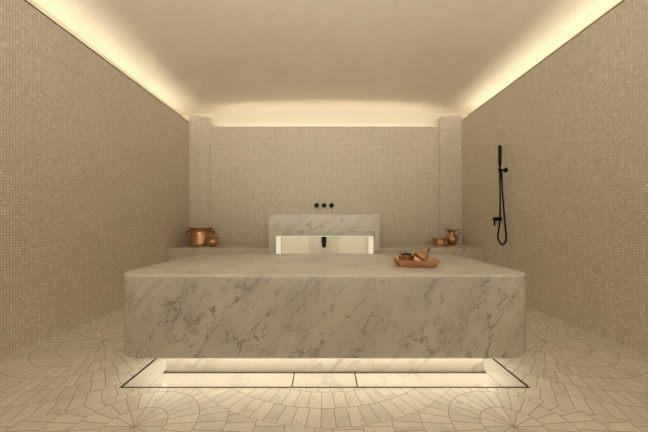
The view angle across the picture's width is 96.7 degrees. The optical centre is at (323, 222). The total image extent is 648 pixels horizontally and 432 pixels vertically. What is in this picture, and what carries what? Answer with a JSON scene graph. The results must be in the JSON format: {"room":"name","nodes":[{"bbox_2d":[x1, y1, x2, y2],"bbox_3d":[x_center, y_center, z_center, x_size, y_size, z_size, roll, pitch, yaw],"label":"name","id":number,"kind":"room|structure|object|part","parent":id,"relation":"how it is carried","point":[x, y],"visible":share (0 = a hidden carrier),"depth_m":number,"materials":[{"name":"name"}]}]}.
{"room":"spa","nodes":[
{"label":"spa","id":0,"kind":"room"},
{"bbox_2d":[0,0,188,358],"bbox_3d":[-2.291,-0.364,1.460,0.060,2.629,6.919,0,0,0],"label":"wall","id":1,"kind":"structure","parent":0,"point":[94,167],"depth_m":2.59,"materials":[{"name":"tile"}]},
{"bbox_2d":[24,0,187,121],"bbox_3d":[-2.290,-1.685,1.413,0.062,0.012,6.826,0,0,0],"label":"trim","id":2,"kind":"structure","parent":1,"relation":"on","point":[24,0],"depth_m":2.81,"materials":[{"name":"brown metal"}]},
{"bbox_2d":[27,0,621,125],"bbox_3d":[0.024,-1.762,1.430,5.204,0.846,7.494,0,0,0],"label":"cove lighting","id":3,"kind":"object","parent":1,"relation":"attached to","point":[273,117],"depth_m":5.10,"materials":[{"name":"paint"}]},
{"bbox_2d":[0,306,647,431],"bbox_3d":[0.024,1.025,1.580,5.170,0.150,7.759,0,0,0],"label":"floor","id":4,"kind":"structure","parent":0,"point":[579,380],"depth_m":1.56,"materials":[{"name":"beige tile"}]},
{"bbox_2d":[168,245,268,260],"bbox_3d":[-1.524,0.655,4.492,1.472,0.589,0.667,0,0,0],"label":"stone bench","id":5,"kind":"object","parent":4,"relation":"on","point":[178,252],"visible":0.16,"depth_m":4.16,"materials":[{"name":"stone"}]},
{"bbox_2d":[186,228,214,245],"bbox_3d":[-1.968,0.219,4.600,0.383,0.283,0.383,0,0,44],"label":"cauldron","id":6,"kind":"object","parent":5,"relation":"on","point":[198,236],"visible":0.94,"depth_m":4.46,"materials":[{"name":"brown metal"}]},
{"bbox_2d":[206,237,219,246],"bbox_3d":[-1.685,0.286,4.368,0.172,0.149,0.172,0,0,32],"label":"copper pot","id":7,"kind":"object","parent":5,"relation":"on","point":[212,241],"visible":1,"depth_m":4.31,"materials":[{"name":"brown metal"}]},
{"bbox_2d":[269,214,379,253],"bbox_3d":[0.003,0.414,4.472,1.578,1.072,0.773,0,0,0],"label":"basin","id":8,"kind":"object","parent":4,"relation":"on","point":[288,233],"visible":0.64,"depth_m":4.08,"materials":[{"name":"stone"}]},
{"bbox_3d":[-0.459,0.350,4.582,0.444,0.441,0.012,0,0,0],"label":"niche panel","id":9,"kind":"part","parent":8,"relation":"part of","materials":[{"name":"white stone"}]},
{"bbox_3d":[-0.005,0.350,4.574,0.456,0.441,0.030,0,0,0],"label":"niche panel","id":10,"kind":"part","parent":8,"relation":"part of","materials":[{"name":"stone"}]},
{"bbox_2d":[322,237,325,247],"bbox_3d":[0.000,0.290,4.474,0.078,0.178,0.169,0,0,0],"label":"spout","id":11,"kind":"object","parent":8,"relation":"attached to","point":[323,238],"visible":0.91,"depth_m":4.40,"materials":[{"name":"black metal"}]},
{"bbox_2d":[276,236,372,253],"bbox_3d":[0.010,0.344,4.337,1.390,0.433,0.414,0,0,0],"label":"light","id":12,"kind":"object","parent":8,"relation":"attached to","point":[284,244],"depth_m":4.58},
{"bbox_3d":[0.445,0.350,4.582,0.435,0.441,0.012,0,0,0],"label":"niche panel","id":13,"kind":"part","parent":8,"relation":"part of","materials":[{"name":"white stone"}]},
{"bbox_3d":[0.683,0.350,4.582,0.036,0.441,0.012,0,0,0],"label":"niche panel","id":14,"kind":"part","parent":8,"relation":"part of","materials":[{"name":"white stone"}]},
{"bbox_2d":[119,358,530,387],"bbox_3d":[0.005,0.952,2.263,2.374,0.006,1.209,0,0,0],"label":"trim","id":15,"kind":"structure","parent":4,"relation":"on","point":[141,370],"depth_m":1.66,"materials":[{"name":"metal"}]},
{"bbox_2d":[380,245,483,261],"bbox_3d":[1.551,0.655,4.492,1.513,0.589,0.667,0,0,0],"label":"stone bench","id":16,"kind":"object","parent":4,"relation":"on","point":[476,253],"visible":0.24,"depth_m":4.16,"materials":[{"name":"stone"}]},
{"bbox_2d":[432,238,448,245],"bbox_3d":[1.849,0.300,4.590,0.259,0.120,0.259,0,0,0],"label":"copper bowl","id":17,"kind":"object","parent":16,"relation":"on","point":[435,241],"visible":0.99,"depth_m":4.49,"materials":[{"name":"brown metal"}]},
{"bbox_2d":[444,227,459,244],"bbox_3d":[2.095,0.211,4.712,0.199,0.298,0.191,0,0,44],"label":"jug","id":18,"kind":"object","parent":16,"relation":"on","point":[453,239],"visible":0.92,"depth_m":4.66,"materials":[{"name":"brown metal"}]},
{"bbox_3d":[0.005,1.041,2.263,2.362,0.118,1.193,0,0,0],"label":"trim","id":19,"kind":"structure","parent":4,"relation":"on","visible":0},
{"bbox_2d":[123,358,165,386],"bbox_3d":[-1.097,0.966,2.263,0.144,0.032,1.179,0,0,0],"label":"floor panel","id":20,"kind":"object","parent":19,"relation":"on","point":[145,378],"visible":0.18,"depth_m":1.81,"materials":[{"name":"white stone"}]},
{"bbox_2d":[148,373,293,386],"bbox_3d":[-0.606,0.966,1.749,0.831,0.032,0.151,0,0,0],"label":"floor panel","id":21,"kind":"object","parent":19,"relation":"on","point":[165,379],"visible":0.76,"depth_m":1.74,"materials":[{"name":"white stone"}]},
{"bbox_2d":[292,373,356,386],"bbox_3d":[0.004,0.966,1.749,0.375,0.032,0.151,0,0,0],"label":"floor panel","id":22,"kind":"object","parent":19,"relation":"on","point":[300,379],"visible":0.76,"depth_m":1.74,"materials":[{"name":"white stone"}]},
{"bbox_2d":[124,254,525,375],"bbox_3d":[0.005,0.642,2.262,2.497,0.680,1.176,0,0,0],"label":"slab","id":23,"kind":"object","parent":19,"relation":"on","point":[200,312],"visible":0.97,"depth_m":1.67,"materials":[{"name":"stone"}]},
{"bbox_2d":[163,370,486,373],"bbox_3d":[0.005,0.952,2.262,2.055,0.005,0.881,0,0,0],"label":"trim","id":24,"kind":"structure","parent":23,"relation":"on","point":[165,370],"depth_m":1.83,"materials":[{"name":"metal"}]},
{"bbox_2d":[391,257,440,267],"bbox_3d":[0.640,0.277,2.020,0.322,0.050,0.190,0,0,8],"label":"copper tray","id":25,"kind":"object","parent":23,"relation":"on","point":[433,262],"visible":0.96,"depth_m":1.95,"materials":[{"name":"brown metal"}]},
{"bbox_2d":[397,254,414,260],"bbox_3d":[0.581,0.259,2.032,0.122,0.073,0.123,0,0,0],"label":"bowl","id":26,"kind":"object","parent":25,"relation":"on","point":[400,257],"visible":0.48,"depth_m":1.99,"materials":[{"name":"orange metal"}]},
{"bbox_2d":[413,248,430,260],"bbox_3d":[0.681,0.232,2.010,0.118,0.122,0.121,0,0,42],"label":"lid","id":27,"kind":"object","parent":25,"relation":"on","point":[422,255],"visible":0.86,"depth_m":1.98,"materials":[{"name":"orange metal"}]},
{"bbox_2d":[355,373,500,386],"bbox_3d":[0.615,0.966,1.749,0.833,0.032,0.151,0,0,0],"label":"floor panel","id":28,"kind":"object","parent":19,"relation":"on","point":[362,379],"visible":0.76,"depth_m":1.74,"materials":[{"name":"white stone"}]},
{"bbox_2d":[483,358,525,386],"bbox_3d":[1.107,0.966,2.263,0.144,0.032,1.179,0,0,0],"label":"floor panel","id":29,"kind":"object","parent":19,"relation":"on","point":[493,369],"visible":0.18,"depth_m":1.81,"materials":[{"name":"white stone"}]},
{"bbox_2d":[189,114,461,244],"bbox_3d":[0.024,-0.437,4.873,4.570,2.774,0.093,0,0,0],"label":"wall","id":30,"kind":"structure","parent":0,"point":[256,173],"depth_m":4.86,"materials":[{"name":"tile"}]},
{"bbox_2d":[210,126,438,126],"bbox_3d":[0.010,-1.625,4.888,3.854,0.008,0.062,0,0,0],"label":"trim","id":31,"kind":"structure","parent":30,"relation":"on","point":[210,126],"depth_m":4.86,"materials":[{"name":"paint"}]},
{"bbox_2d":[33,0,619,114],"bbox_3d":[0.024,-2.080,1.430,5.204,0.349,7.494,0,0,0],"label":"ceiling","id":32,"kind":"structure","parent":0,"point":[198,56],"depth_m":3.21,"materials":[{"name":"paint"}]},
{"bbox_2d":[462,0,647,355],"bbox_3d":[2.338,-0.379,1.460,0.060,2.658,6.919,0,0,0],"label":"wall","id":33,"kind":"structure","parent":0,"point":[571,131],"depth_m":2.61,"materials":[{"name":"tile"}]},
{"bbox_2d":[493,217,501,225],"bbox_3d":[2.263,-0.025,3.767,0.092,0.122,0.068,0,0,0],"label":"shower valve","id":34,"kind":"object","parent":33,"relation":"attached to","point":[495,219],"visible":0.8,"depth_m":3.75,"materials":[{"name":"black metal"}]},
{"bbox_2d":[497,145,507,244],"bbox_3d":[2.254,-0.348,3.625,0.109,1.260,0.126,0,0,0],"label":"shower","id":35,"kind":"object","parent":33,"relation":"attached to","point":[500,169],"visible":1,"depth_m":3.62,"materials":[{"name":"black metal"}]},
{"bbox_2d":[462,0,624,120],"bbox_3d":[2.337,-1.714,1.413,0.062,0.012,6.826,0,0,0],"label":"trim","id":36,"kind":"structure","parent":33,"relation":"on","point":[622,0],"depth_m":2.83,"materials":[{"name":"brown metal"}]}
]}

